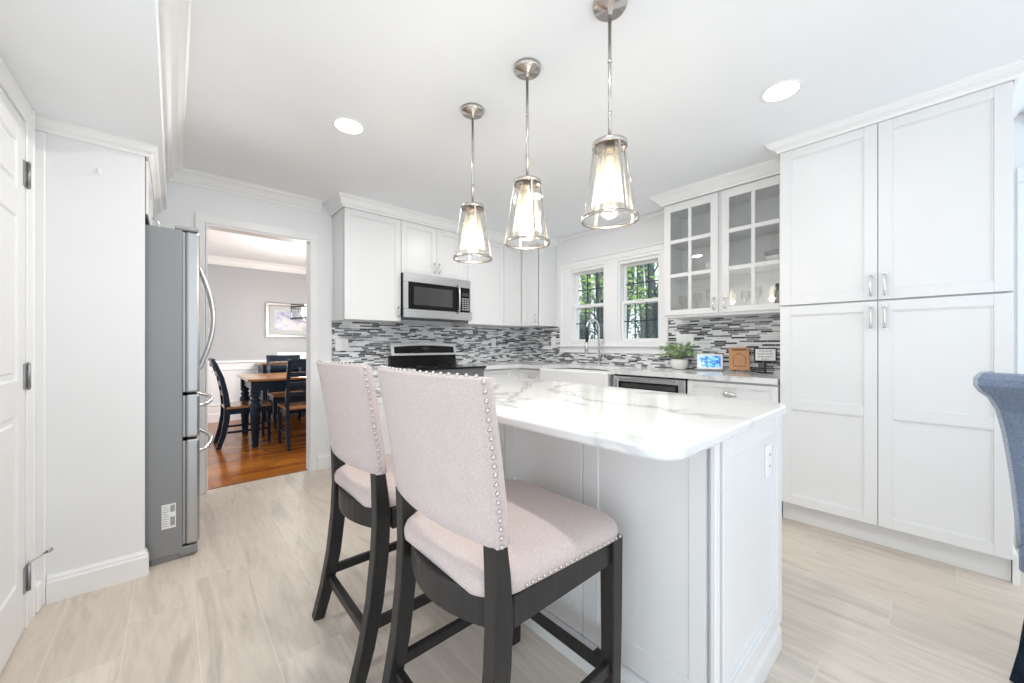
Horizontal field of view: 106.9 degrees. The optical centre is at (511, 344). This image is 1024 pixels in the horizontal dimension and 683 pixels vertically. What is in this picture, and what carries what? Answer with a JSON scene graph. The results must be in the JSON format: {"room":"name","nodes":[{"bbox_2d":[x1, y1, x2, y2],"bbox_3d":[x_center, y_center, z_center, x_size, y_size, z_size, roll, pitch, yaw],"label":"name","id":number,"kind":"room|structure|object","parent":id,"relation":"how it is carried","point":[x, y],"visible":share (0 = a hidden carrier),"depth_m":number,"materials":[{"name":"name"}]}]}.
{"room":"kitchen","nodes":[
{"label":"kitchen","id":0,"kind":"room"},
{"bbox_2d":[0,0,166,209],"bbox_3d":[-0.938,-1.145,0.679,0.416,0.309,5.262,0,0,-42],"label":"ceiling","id":1,"kind":"structure","parent":0,"point":[95,64],"depth_m":1.32,"materials":[{"name":"white paint"}]},
{"bbox_2d":[45,133,144,577],"bbox_3d":[-1.965,0.075,1.782,0.347,2.129,0.035,0,0,-42],"label":"wall","id":2,"kind":"structure","parent":0,"point":[95,223],"depth_m":1.77,"materials":[{"name":"white paint"}]},
{"bbox_2d":[96,168,101,174],"bbox_3d":[-1.928,-0.814,1.770,0.016,0.028,0.031,0,0,-42],"label":"wall hook","id":3,"kind":"object","parent":2,"relation":"attached to","point":[98,170],"visible":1,"depth_m":1.78,"materials":[{"name":"white plastic"}]},
{"bbox_2d":[35,114,163,215],"bbox_3d":[-2.294,-0.962,2.194,0.403,0.054,1.194,0,0,-42],"label":"trim","id":4,"kind":"structure","parent":2,"relation":"attached to","point":[45,124],"depth_m":1.79,"materials":[{"name":"white paint"}]},
{"bbox_2d":[208,264,305,360],"bbox_3d":[-4.010,-0.080,6.004,6.400,2.440,0.100,0,0,-42],"label":"wall","id":5,"kind":"structure","parent":0,"point":[240,294],"depth_m":5.88,"materials":[{"name":"grey paint"}]},
{"bbox_2d":[208,360,273,412],"bbox_3d":[-4.004,0.612,5.915,6.290,0.754,0.040,0,0,-42],"label":"wainscot","id":6,"kind":"structure","parent":5,"relation":"attached to","point":[229,369],"depth_m":5.71,"materials":[{"name":"white paint"}]},
{"bbox_2d":[208,412,297,422],"bbox_3d":[-4.012,1.065,5.923,6.290,0.150,0.016,0,0,-42],"label":"baseboard","id":7,"kind":"structure","parent":5,"relation":"attached to","point":[213,417],"depth_m":5.61,"materials":[{"name":"white paint"}]},
{"bbox_2d":[208,255,305,273],"bbox_3d":[-3.984,-1.245,5.899,6.299,0.110,0.090,0,0,-42],"label":"trim","id":8,"kind":"structure","parent":5,"relation":"attached to","point":[217,260],"depth_m":5.89,"materials":[{"name":"white paint"}]},
{"bbox_2d":[265,302,305,337],"bbox_3d":[-3.522,-0.400,6.343,1.020,0.560,0.038,0,0,-42],"label":"framed picture","id":9,"kind":"object","parent":5,"relation":"attached to","point":[278,324],"visible":0.56,"depth_m":6.16,"materials":[{"name":"silver metal"}]},
{"bbox_2d":[275,310,305,330],"bbox_3d":[-3.523,-0.400,6.344,0.760,0.320,0.002,0,0,-42],"label":"print","id":10,"kind":"object","parent":9,"relation":"attached to","point":[283,322],"depth_m":6.22},
{"bbox_2d":[156,180,507,454],"bbox_3d":[-1.392,-0.080,3.880,4.196,2.440,0.120,0,0,-42],"label":"wall","id":11,"kind":"structure","parent":0,"point":[183,200],"depth_m":3.33,"materials":[{"name":"grey paint"}]},
{"bbox_2d":[159,0,322,212],"bbox_3d":[-0.394,-1.255,1.164,1.040,0.090,5.262,0,0,-42],"label":"trim","id":12,"kind":"structure","parent":11,"relation":"attached to","point":[175,15],"depth_m":2.09,"materials":[{"name":"white paint"}]},
{"bbox_2d":[195,212,316,493],"bbox_3d":[-2.129,0.067,3.210,0.852,2.146,0.136,0,0,-42],"label":"trim","id":13,"kind":"structure","parent":11,"relation":"attached to","point":[212,222],"depth_m":3.23,"materials":[{"name":"white paint"}]},
{"bbox_2d":[317,453,330,470],"bbox_3d":[-1.722,1.073,3.494,0.129,0.135,0.016,0,0,-42],"label":"baseboard","id":14,"kind":"structure","parent":11,"relation":"attached to","point":[324,460],"depth_m":3.48,"materials":[{"name":"white paint"}]},
{"bbox_2d":[333,207,400,322],"bbox_3d":[-1.359,-0.728,3.581,0.522,1.005,0.366,0,0,-42],"label":"upper cabinet","id":15,"kind":"object","parent":11,"relation":"attached to","point":[366,245],"visible":1,"depth_m":3.45,"materials":[{"name":"white paint"}]},
{"bbox_2d":[324,191,558,247],"bbox_3d":[-0.556,-1.250,4.053,2.577,0.100,0.408,0,0,-34],"label":"trim","id":16,"kind":"structure","parent":15,"relation":"attached to","point":[340,199],"depth_m":3.70,"materials":[{"name":"white paint"}]},
{"bbox_2d":[332,321,521,366],"bbox_3d":[-0.771,-0.005,4.344,2.428,0.446,0.011,0,0,-42],"label":"wall tile","id":17,"kind":"structure","parent":11,"relation":"attached to","point":[368,342],"depth_m":4.15,"materials":[{"name":"tile"}]},
{"bbox_2d":[335,339,347,350],"bbox_3d":[-1.608,-0.003,3.586,0.116,0.115,0.010,0,0,-42],"label":"light switch","id":18,"kind":"object","parent":17,"relation":"attached to","point":[340,344],"visible":1,"depth_m":3.58,"materials":[{"name":"white plastic"}]},
{"bbox_2d":[492,338,495,347],"bbox_3d":[-0.231,-0.025,4.814,0.070,0.115,0.009,0,0,-42],"label":"wall outlet","id":19,"kind":"object","parent":17,"relation":"attached to","point":[493,339],"visible":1,"depth_m":4.81,"materials":[{"name":"white plastic"}]},
{"bbox_2d":[401,220,467,280],"bbox_3d":[-0.872,-0.963,4.015,0.776,0.534,0.366,0,0,-42],"label":"upper cabinet","id":20,"kind":"object","parent":11,"relation":"attached to","point":[425,250],"visible":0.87,"depth_m":3.87,"materials":[{"name":"white paint"}]},
{"bbox_2d":[401,272,470,321],"bbox_3d":[-0.845,-0.479,3.985,0.772,0.429,0.428,0,0,-42],"label":"microwave","id":21,"kind":"object","parent":20,"relation":"attached to","point":[423,297],"visible":0.98,"depth_m":3.83,"materials":[{"name":"silver metal"}]},
{"bbox_2d":[452,238,503,326],"bbox_3d":[-0.387,-0.730,4.447,0.514,1.000,0.366,0,0,-42],"label":"upper cabinet","id":22,"kind":"object","parent":11,"relation":"attached to","point":[487,279],"visible":0.65,"depth_m":4.36,"materials":[{"name":"white paint"}]},
{"bbox_2d":[489,243,555,327],"bbox_3d":[0.117,-0.730,4.729,0.609,1.000,0.616,0,0,-42],"label":"upper cabinet","id":23,"kind":"object","parent":11,"relation":"attached to","point":[529,275],"visible":0.85,"depth_m":4.60,"materials":[{"name":"white paint"}]},
{"bbox_2d":[0,413,1023,682],"bbox_3d":[-1.183,1.170,2.830,6.400,0.060,8.800,0,0,-42],"label":"floor","id":24,"kind":"structure","parent":0,"point":[238,608],"depth_m":1.60,"materials":[{"name":"beige wood"}]},
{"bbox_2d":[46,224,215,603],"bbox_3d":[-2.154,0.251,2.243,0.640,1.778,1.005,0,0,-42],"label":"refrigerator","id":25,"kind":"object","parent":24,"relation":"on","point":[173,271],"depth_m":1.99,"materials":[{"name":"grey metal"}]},
{"bbox_2d":[208,358,271,449],"bbox_3d":[-3.165,0.647,4.426,0.569,0.997,0.450,0,0,-42],"label":"dining chair","id":26,"kind":"object","parent":24,"relation":"on","point":[227,408],"visible":1,"depth_m":4.29,"materials":[{"name":"black paint"}]},
{"bbox_2d":[208,469,307,489],"bbox_3d":[-2.134,1.137,3.226,0.742,0.006,0.020,0,0,-42],"label":"threshold","id":27,"kind":"object","parent":24,"relation":"on","point":[305,469],"visible":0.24,"depth_m":3.20,"materials":[{"name":"brown wood"}]},
{"bbox_2d":[237,372,305,447],"bbox_3d":[-2.588,0.759,5.047,1.650,0.762,0.980,0,0,-42],"label":"dining table","id":28,"kind":"object","parent":24,"relation":"on","point":[255,383],"visible":0.52,"depth_m":4.31,"materials":[{"name":"brown wood"}]},
{"bbox_2d":[256,362,305,421],"bbox_3d":[-3.203,0.705,6.286,1.680,0.870,0.468,0,0,-42],"label":"sideboard","id":29,"kind":"object","parent":24,"relation":"on","point":[262,366],"visible":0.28,"depth_m":5.73,"materials":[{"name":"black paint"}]},
{"bbox_2d":[274,352,305,362],"bbox_3d":[-3.375,0.195,6.141,0.770,0.149,0.300,0,0,-42],"label":"serving tray","id":30,"kind":"object","parent":29,"relation":"on","point":[302,354],"visible":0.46,"depth_m":5.96,"materials":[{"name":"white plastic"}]},
{"bbox_2d":[266,355,305,428],"bbox_3d":[-3.233,0.647,5.463,0.450,0.997,0.569,0,0,-42],"label":"dining chair","id":31,"kind":"object","parent":24,"relation":"on","point":[275,397],"visible":0.5,"depth_m":5.48,"materials":[{"name":"black paint"}]},
{"bbox_2d":[277,359,305,451],"bbox_3d":[-2.391,0.647,4.367,0.450,0.997,0.569,0,0,-42],"label":"dining chair","id":32,"kind":"object","parent":24,"relation":"on","point":[282,408],"visible":0.48,"depth_m":4.11,"materials":[{"name":"black paint"}]},
{"bbox_2d":[345,375,391,463],"bbox_3d":[-1.266,0.698,3.477,0.519,0.882,0.646,0,0,-42],"label":"base cabinet","id":33,"kind":"object","parent":24,"relation":"on","point":[385,433],"visible":0.02,"depth_m":3.25,"materials":[{"name":"white paint"}]},
{"bbox_2d":[372,366,415,375],"bbox_3d":[-1.273,0.237,3.479,0.528,0.038,0.632,0,0,-42],"label":"countertop","id":34,"kind":"structure","parent":33,"relation":"on","point":[374,369],"depth_m":3.38,"materials":[{"name":"white stone"}]},
{"bbox_2d":[312,359,431,682],"bbox_3d":[-0.469,0.603,1.598,0.590,1.086,0.528,0,0,-42],"label":"counter stool","id":35,"kind":"object","parent":24,"relation":"on","point":[363,489],"visible":0.66,"depth_m":1.33,"materials":[{"name":"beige fabric"}]},
{"bbox_2d":[316,361,386,474],"bbox_3d":[-0.641,0.254,1.445,0.129,0.376,0.516,0,0,-42],"label":"cushion","id":36,"kind":"object","parent":35,"relation":"on","point":[348,390],"depth_m":1.31,"materials":[{"name":"beige fabric"}]},
{"bbox_2d":[334,453,395,507],"bbox_3d":[-0.439,0.533,1.625,0.510,0.080,0.502,0,0,-42],"label":"seat cushion","id":37,"kind":"object","parent":35,"relation":"on","point":[355,485],"depth_m":1.41,"materials":[{"name":"beige fabric"}]},
{"bbox_2d":[388,343,485,376],"bbox_3d":[-0.755,0.532,3.883,0.775,1.115,0.668,0,0,-42],"label":"range","id":38,"kind":"object","parent":24,"relation":"on","point":[424,357],"visible":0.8,"depth_m":3.96,"materials":[{"name":"grey metal"}]},
{"bbox_2d":[391,364,485,370],"bbox_3d":[-0.739,0.225,3.865,0.775,0.019,0.565,0,0,-42],"label":"cooktop","id":39,"kind":"object","parent":38,"relation":"in","point":[423,367],"depth_m":3.80,"materials":[{"name":"black glass"}]},
{"bbox_2d":[483,368,510,376],"bbox_3d":[-0.341,0.698,4.300,0.388,0.882,0.646,0,0,-42],"label":"base cabinet","id":40,"kind":"object","parent":24,"relation":"on","point":[506,372],"visible":0.13,"depth_m":4.09,"materials":[{"name":"white paint"}]},
{"bbox_2d":[377,365,622,682],"bbox_3d":[-0.044,0.603,1.129,0.590,1.086,0.528,0,0,-42],"label":"counter stool","id":41,"kind":"object","parent":24,"relation":"on","point":[492,552],"visible":1,"depth_m":0.95,"materials":[{"name":"beige fabric"}]},
{"bbox_2d":[377,367,509,550],"bbox_3d":[-0.216,0.254,0.975,0.129,0.376,0.516,0,0,-42],"label":"cushion","id":42,"kind":"object","parent":41,"relation":"on","point":[443,430],"depth_m":0.85,"materials":[{"name":"beige fabric"}]},
{"bbox_2d":[404,479,617,596],"bbox_3d":[-0.014,0.533,1.155,0.510,0.080,0.502,0,0,-42],"label":"seat cushion","id":43,"kind":"object","parent":41,"relation":"on","point":[551,533],"depth_m":1.00,"materials":[{"name":"beige fabric"}]},
{"bbox_2d":[510,368,578,379],"bbox_3d":[0.186,0.646,4.558,0.735,0.778,0.963,0,0,-42],"label":"base cabinet","id":44,"kind":"object","parent":24,"relation":"on","point":[527,373],"visible":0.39,"depth_m":4.24,"materials":[{"name":"white paint"}]},
{"bbox_2d":[458,361,779,384],"bbox_3d":[0.740,0.237,3.640,1.126,0.038,3.070,0,0,-42],"label":"countertop","id":45,"kind":"structure","parent":44,"relation":"on","point":[700,374],"depth_m":3.20,"materials":[{"name":"white stone"}]},
{"bbox_2d":[540,368,614,386],"bbox_3d":[0.737,0.379,3.830,0.452,0.263,0.836,0,0,-42],"label":"farmhouse sink","id":46,"kind":"object","parent":45,"relation":"in","point":[580,376],"visible":0.3,"depth_m":3.63,"materials":[{"name":"white ceramic"}]},
{"bbox_2d":[584,319,603,364],"bbox_3d":[0.862,-0.032,4.043,0.229,0.500,0.103,0,0,-16],"label":"faucet","id":47,"kind":"object","parent":45,"relation":"on","point":[595,320],"visible":0.97,"depth_m":4.05,"materials":[{"name":"silver metal"}]},
{"bbox_2d":[658,341,699,368],"bbox_3d":[1.484,0.088,3.418,0.230,0.258,0.366,0,0,-42],"label":"potted plant","id":48,"kind":"object","parent":45,"relation":"on","point":[679,362],"visible":1,"depth_m":3.38,"materials":[{"name":"green plant"}]},
{"bbox_2d":[697,354,722,370],"bbox_3d":[1.698,0.148,3.259,0.198,0.139,0.074,0,0,27],"label":"smart display","id":49,"kind":"object","parent":45,"relation":"on","point":[712,362],"visible":1,"depth_m":3.24,"materials":[{"name":"white plastic"}]},
{"bbox_2d":[729,347,749,371],"bbox_3d":[1.847,0.118,3.083,0.144,0.198,0.116,0,0,27],"label":"wooden sign","id":50,"kind":"object","parent":45,"relation":"on","point":[739,357],"visible":0.99,"depth_m":3.09,"materials":[{"name":"brown wood"}]},
{"bbox_2d":[754,348,776,372],"bbox_3d":[1.961,0.120,2.940,0.148,0.195,0.060,0,0,27],"label":"sign","id":51,"kind":"object","parent":45,"relation":"on","point":[764,355],"visible":1,"depth_m":2.93,"materials":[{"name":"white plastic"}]},
{"bbox_2d":[498,415,781,682],"bbox_3d":[0.236,0.699,1.854,0.683,0.881,1.674,0,0,-42],"label":"kitchen island","id":52,"kind":"object","parent":24,"relation":"on","point":[701,532],"visible":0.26,"depth_m":1.20,"materials":[{"name":"white paint"}]},
{"bbox_2d":[375,377,786,460],"bbox_3d":[0.131,0.240,1.772,0.982,0.031,1.728,0,0,-42],"label":"island countertop","id":53,"kind":"structure","parent":52,"relation":"on","point":[647,424],"depth_m":1.21,"materials":[{"name":"white stone"}]},
{"bbox_2d":[765,443,771,477],"bbox_3d":[0.924,0.415,1.368,0.070,0.115,0.006,0,0,-42],"label":"outlet","id":54,"kind":"object","parent":52,"relation":"attached to","point":[768,446],"depth_m":1.36,"materials":[{"name":"white plastic"}]},
{"bbox_2d":[613,374,687,393],"bbox_3d":[1.325,0.699,3.334,0.646,0.881,0.641,0,0,-42],"label":"beverage cooler","id":55,"kind":"object","parent":24,"relation":"on","point":[664,384],"visible":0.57,"depth_m":3.11,"materials":[{"name":"silver metal"}]},
{"bbox_2d":[687,379,782,514],"bbox_3d":[1.747,0.698,2.873,0.644,0.882,0.586,0,0,-42],"label":"base cabinet","id":56,"kind":"object","parent":24,"relation":"on","point":[737,390],"visible":0.22,"depth_m":2.65,"materials":[{"name":"white paint"}]},
{"bbox_2d":[780,80,1012,581],"bbox_3d":[2.253,-0.063,2.306,0.644,2.404,0.918,0,0,-42],"label":"pantry cabinet","id":57,"kind":"object","parent":24,"relation":"on","point":[896,234],"visible":0.99,"depth_m":2.05,"materials":[{"name":"white paint"}]},
{"bbox_2d":[764,57,1023,161],"bbox_3d":[2.240,-1.269,2.293,0.680,0.062,1.061,0,0,-42],"label":"trim","id":58,"kind":"structure","parent":57,"relation":"on","point":[1013,70],"depth_m":2.00,"materials":[{"name":"white paint"}]},
{"bbox_2d":[973,371,1023,682],"bbox_3d":[1.916,0.617,1.090,0.649,1.058,0.480,0,0,-6],"label":"dining chair","id":59,"kind":"object","parent":24,"relation":"on","point":[1004,391],"visible":1,"depth_m":1.28,"materials":[{"name":"blue fabric"}]},
{"bbox_2d":[1019,545,1023,572],"bbox_3d":[1.995,0.718,1.098,0.490,0.125,0.480,0,0,-6],"label":"seat cushion","id":60,"kind":"object","parent":59,"relation":"on","point":[1021,547],"depth_m":1.29,"materials":[{"name":"blue fabric"}]},
{"bbox_2d":[183,0,1023,266],"bbox_3d":[-1.183,-1.330,2.830,6.400,0.060,8.800,0,0,-42],"label":"ceiling","id":61,"kind":"structure","parent":0,"point":[268,80],"depth_m":1.91,"materials":[{"name":"white paint"}]},
{"bbox_2d":[290,304,305,320],"bbox_3d":[-2.595,-0.812,4.987,0.552,0.974,0.552,0,0,-42],"label":"chandelier","id":62,"kind":"object","parent":61,"relation":"hanging from","point":[303,312],"visible":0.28,"depth_m":4.84,"materials":[{"name":"black metal"}]},
{"bbox_2d":[332,117,364,134],"bbox_3d":[-0.968,-1.296,2.253,0.180,0.006,0.180,0,0,-42],"label":"recessed light","id":63,"kind":"object","parent":61,"relation":"in","point":[350,126],"visible":1,"depth_m":2.25,"materials":[{"name":"white plastic"}]},
{"bbox_2d":[453,103,491,263],"bbox_3d":[-0.217,-0.886,2.099,0.214,0.828,0.214,0,0,-42],"label":"pendant light","id":64,"kind":"object","parent":61,"relation":"hanging from","point":[473,111],"visible":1,"depth_m":2.08,"materials":[{"name":"silver metal"}]},
{"bbox_2d":[469,206,473,219],"bbox_3d":[-0.217,-0.726,2.099,0.040,0.072,0.039,0,0,-42],"label":"socket","id":65,"kind":"object","parent":64,"relation":"attached to","point":[471,208],"depth_m":2.08,"materials":[{"name":"silver metal"}]},
{"bbox_2d":[504,58,549,249],"bbox_3d":[0.071,-0.886,1.779,0.214,0.828,0.214,0,0,-42],"label":"pendant light","id":66,"kind":"object","parent":61,"relation":"hanging from","point":[526,69],"visible":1,"depth_m":1.76,"materials":[{"name":"silver metal"}]},
{"bbox_2d":[523,181,530,197],"bbox_3d":[0.071,-0.726,1.779,0.040,0.072,0.039,0,0,-42],"label":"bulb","id":67,"kind":"object","parent":66,"relation":"attached to","point":[526,184],"depth_m":1.76,"materials":[{"name":"white glass"}]},
{"bbox_2d":[530,192,543,200],"bbox_3d":[0.191,-1.296,3.318,0.180,0.006,0.180,0,0,-42],"label":"recessed light","id":68,"kind":"object","parent":61,"relation":"in","point":[537,196],"visible":0.39,"depth_m":3.31,"materials":[{"name":"white plastic"}]},
{"bbox_2d":[581,0,638,229],"bbox_3d":[0.372,-0.886,1.446,0.214,0.828,0.214,0,0,-42],"label":"pendant light","id":69,"kind":"object","parent":61,"relation":"hanging from","point":[610,145],"visible":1,"depth_m":1.44,"materials":[{"name":"silver metal"}]},
{"bbox_2d":[604,143,614,164],"bbox_3d":[0.372,-0.726,1.446,0.040,0.072,0.039,0,0,-42],"label":"bulb","id":70,"kind":"object","parent":69,"relation":"attached to","point":[609,148],"depth_m":1.43,"materials":[{"name":"white glass"}]},
{"bbox_2d":[760,79,802,102],"bbox_3d":[1.377,-1.296,1.942,0.180,0.006,0.180,0,0,-42],"label":"recessed light","id":71,"kind":"object","parent":61,"relation":"in","point":[785,89],"visible":1,"depth_m":1.93,"materials":[{"name":"white plastic"}]},
{"bbox_2d":[534,112,1023,547],"bbox_3d":[1.943,-0.080,3.246,0.140,2.440,5.263,0,0,-42],"label":"wall","id":72,"kind":"structure","parent":0,"point":[650,230],"depth_m":3.89,"materials":[{"name":"white paint"}]},
{"bbox_2d":[572,266,603,342],"bbox_3d":[0.913,-0.450,4.396,0.137,0.848,0.478,0,0,-42],"label":"window","id":73,"kind":"structure","parent":72,"relation":"in","point":[575,274],"depth_m":4.48,"materials":[{"name":"white paint"}]},
{"bbox_2d":[558,210,663,241],"bbox_3d":[1.025,-1.283,4.148,0.030,0.034,1.430,0,0,-42],"label":"trim","id":74,"kind":"structure","parent":72,"relation":"attached to","point":[661,211],"depth_m":4.04,"materials":[{"name":"white paint"}]},
{"bbox_2d":[557,241,668,353],"bbox_3d":[1.028,-0.453,4.127,0.054,1.085,1.385,0,0,-42],"label":"trim","id":75,"kind":"structure","parent":72,"relation":"attached to","point":[610,260],"depth_m":4.09,"materials":[{"name":"white paint"}]},
{"bbox_2d":[618,256,658,342],"bbox_3d":[1.339,-0.450,3.919,0.137,0.848,0.468,0,0,-42],"label":"window","id":76,"kind":"structure","parent":72,"relation":"in","point":[622,267],"depth_m":4.01,"materials":[{"name":"white paint"}]},
{"bbox_2d":[522,315,779,372],"bbox_3d":[1.161,-0.008,4.010,0.010,0.452,3.059,0,0,-42],"label":"wall tile","id":77,"kind":"structure","parent":72,"relation":"attached to","point":[711,335],"depth_m":3.43,"materials":[{"name":"tile"}]},
{"bbox_2d":[551,338,554,346],"bbox_3d":[0.512,-0.030,4.724,0.009,0.115,0.070,0,0,-42],"label":"wall outlet","id":78,"kind":"object","parent":77,"relation":"attached to","point":[552,339],"visible":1,"depth_m":4.72,"materials":[{"name":"white plastic"}]},
{"bbox_2d":[676,334,693,345],"bbox_3d":[1.597,-0.045,3.505,0.010,0.115,0.162,0,0,-42],"label":"light switch","id":79,"kind":"object","parent":77,"relation":"attached to","point":[680,338],"visible":0.84,"depth_m":3.50,"materials":[{"name":"white plastic"}]},
{"bbox_2d":[664,174,780,319],"bbox_3d":[1.744,-0.733,3.088,0.364,0.995,0.908,0,0,-42],"label":"upper cabinet","id":80,"kind":"object","parent":72,"relation":"attached to","point":[731,229],"visible":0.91,"depth_m":3.08,"materials":[{"name":"white paint"}]},
{"bbox_2d":[705,262,709,268],"bbox_3d":[1.686,-0.650,3.203,0.110,0.090,0.110,0,0,-42],"label":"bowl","id":81,"kind":"object","parent":80,"relation":"on","point":[707,264],"visible":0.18,"depth_m":3.18,"materials":[{"name":"white ceramic"}]},
{"bbox_2d":[648,158,779,207],"bbox_3d":[1.688,-1.257,3.108,0.420,0.084,0.996,0,0,-42],"label":"trim","id":82,"kind":"structure","parent":80,"relation":"on","point":[771,167],"depth_m":2.94,"materials":[{"name":"white paint"}]},
{"bbox_2d":[671,223,778,250],"bbox_3d":[1.770,-0.886,3.111,0.272,0.018,0.870,0,0,-42],"label":"shelf","id":83,"kind":"object","parent":80,"relation":"attached to","point":[772,230],"depth_m":3.10,"materials":[{"name":"white paint"}]},
{"bbox_2d":[671,264,778,281],"bbox_3d":[1.770,-0.596,3.111,0.272,0.018,0.870,0,0,-42],"label":"shelf","id":84,"kind":"object","parent":80,"relation":"attached to","point":[769,269],"depth_m":3.12,"materials":[{"name":"white paint"}]},
{"bbox_2d":[764,254,778,260],"bbox_3d":[1.999,-0.635,2.852,0.180,0.060,0.180,0,0,-42],"label":"bowl","id":85,"kind":"object","parent":80,"relation":"on","point":[776,256],"visible":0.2,"depth_m":2.81,"materials":[{"name":"white ceramic"}]},
{"bbox_2d":[764,249,778,255],"bbox_3d":[1.999,-0.671,2.852,0.180,0.060,0.180,0,0,-42],"label":"bowl","id":86,"kind":"object","parent":85,"relation":"in","point":[771,252],"visible":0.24,"depth_m":2.81,"materials":[{"name":"grey ceramic"}]},
{"bbox_2d":[774,283,778,302],"bbox_3d":[2.005,-0.360,2.831,0.080,0.200,0.080,0,0,-42],"label":"jar","id":87,"kind":"object","parent":80,"relation":"in","point":[776,292],"visible":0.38,"depth_m":2.82,"materials":[{"name":"clear glass"}]},
{"bbox_2d":[1011,544,1019,585],"bbox_3d":[2.600,1.067,1.984,0.553,0.145,0.022,0,0,-42],"label":"baseboard","id":88,"kind":"structure","parent":72,"relation":"attached to","point":[1015,572],"depth_m":1.80,"materials":[{"name":"white paint"}]},
{"bbox_2d":[1017,167,1023,548],"bbox_3d":[3.165,0.075,1.752,0.021,2.130,1.005,0,0,-42],"label":"trim","id":89,"kind":"structure","parent":72,"relation":"attached to","point":[1020,171],"depth_m":2.11,"materials":[{"name":"white paint"}]},
{"bbox_3d":[-2.086,-0.080,1.565,0.120,2.440,2.412,0,0,-42],"label":"wall","id":90,"kind":"structure","parent":0,"visible":0},
{"bbox_2d":[0,56,45,627],"bbox_3d":[-1.746,0.076,1.211,0.153,2.128,1.107,0,0,-42],"label":"trim","id":91,"kind":"structure","parent":90,"relation":"attached to","point":[35,141],"depth_m":1.59,"materials":[{"name":"white paint"}]},
{"bbox_2d":[0,87,53,673],"bbox_3d":[-1.690,0.121,1.251,0.101,2.022,0.870,0,0,-42],"label":"door","id":92,"kind":"structure","parent":90,"relation":"in","point":[15,172],"depth_m":1.40,"materials":[{"name":"white paint"}]},
{"bbox_2d":[145,160,159,226],"bbox_3d":[-2.327,-0.824,2.224,0.394,0.328,1.103,0,0,-42],"label":"upper cabinet","id":93,"kind":"object","parent":90,"relation":"attached to","point":[150,215],"visible":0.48,"depth_m":2.02,"materials":[{"name":"white paint"}]},
{"label":"outside","id":94,"kind":"structure","parent":0,"visible":0},
{"bbox_3d":[6.590,1.590,17.926,26.310,0.100,30.000,0,0,-42],"label":"ground","id":95,"kind":"structure","parent":94,"visible":0},
{"bbox_2d":[579,275,594,320],"bbox_3d":[1.486,-1.708,9.925,1.354,6.513,1.278,0,0,-42],"label":"tree","id":96,"kind":"object","parent":95,"relation":"on","point":[583,275],"visible":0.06,"depth_m":9.79,"materials":[{"name":"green plant"}]},
{"bbox_2d":[579,275,596,338],"bbox_3d":[3.634,-1.704,19.452,1.694,6.538,1.705,0,0,12],"label":"tree","id":97,"kind":"object","parent":95,"relation":"on","point":[581,331],"visible":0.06,"depth_m":19.34,"materials":[{"name":"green plant"}]},
{"bbox_2d":[579,273,602,338],"bbox_3d":[2.232,-1.705,11.708,1.370,6.518,1.280,0,0,-42],"label":"tree","id":98,"kind":"object","parent":95,"relation":"on","point":[588,314],"visible":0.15,"depth_m":11.56,"materials":[{"name":"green plant"}]},
{"bbox_2d":[579,273,602,338],"bbox_3d":[3.139,-1.706,13.556,1.648,6.528,1.726,0,0,22],"label":"tree","id":99,"kind":"object","parent":95,"relation":"on","point":[601,295],"visible":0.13,"depth_m":13.55,"materials":[{"name":"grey plant"}]},
{"bbox_2d":[584,272,602,335],"bbox_3d":[3.810,-1.710,15.925,1.650,6.513,1.784,0,0,36],"label":"tree","id":100,"kind":"object","parent":95,"relation":"on","point":[601,275],"visible":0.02,"depth_m":15.85,"materials":[{"name":"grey plant"}]},
{"bbox_2d":[579,273,634,338],"bbox_3d":[1.687,-1.707,7.434,1.314,6.511,1.268,0,0,-42],"label":"tree","id":101,"kind":"object","parent":95,"relation":"on","point":[598,310],"visible":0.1,"depth_m":7.44,"materials":[{"name":"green plant"}]},
{"bbox_2d":[582,266,641,323],"bbox_3d":[2.297,-1.709,8.858,1.476,6.514,1.125,0,0,-16],"label":"tree","id":102,"kind":"object","parent":95,"relation":"on","point":[601,281],"visible":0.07,"depth_m":8.86,"materials":[{"name":"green plant"}]},
{"bbox_2d":[627,266,649,338],"bbox_3d":[3.146,-1.707,10.608,1.366,6.522,1.312,0,0,-42],"label":"tree","id":103,"kind":"object","parent":95,"relation":"on","point":[629,308],"visible":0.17,"depth_m":10.45,"materials":[{"name":"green plant"}]},
{"bbox_2d":[629,265,653,338],"bbox_3d":[4.997,-1.705,14.694,1.808,6.518,1.702,0,0,-42],"label":"tree","id":104,"kind":"object","parent":95,"relation":"on","point":[641,266],"visible":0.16,"depth_m":14.52,"materials":[{"name":"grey plant"}]},
{"bbox_2d":[627,263,657,337],"bbox_3d":[2.392,-1.708,6.520,1.238,6.512,1.341,0,0,36],"label":"tree","id":105,"kind":"object","parent":95,"relation":"on","point":[652,285],"visible":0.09,"depth_m":6.50,"materials":[{"name":"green plant"}]},
{"bbox_2d":[628,264,657,342],"bbox_3d":[4.318,-1.706,12.325,1.746,6.526,1.778,0,0,-42],"label":"tree","id":106,"kind":"object","parent":95,"relation":"on","point":[649,325],"visible":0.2,"depth_m":12.24,"materials":[{"name":"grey plant"}]},
{"bbox_2d":[641,263,657,308],"bbox_3d":[3.370,-1.707,7.886,1.348,6.514,1.298,0,0,-42],"label":"tree","id":107,"kind":"object","parent":95,"relation":"on","point":[642,305],"visible":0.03,"depth_m":8.03,"materials":[{"name":"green plant"}]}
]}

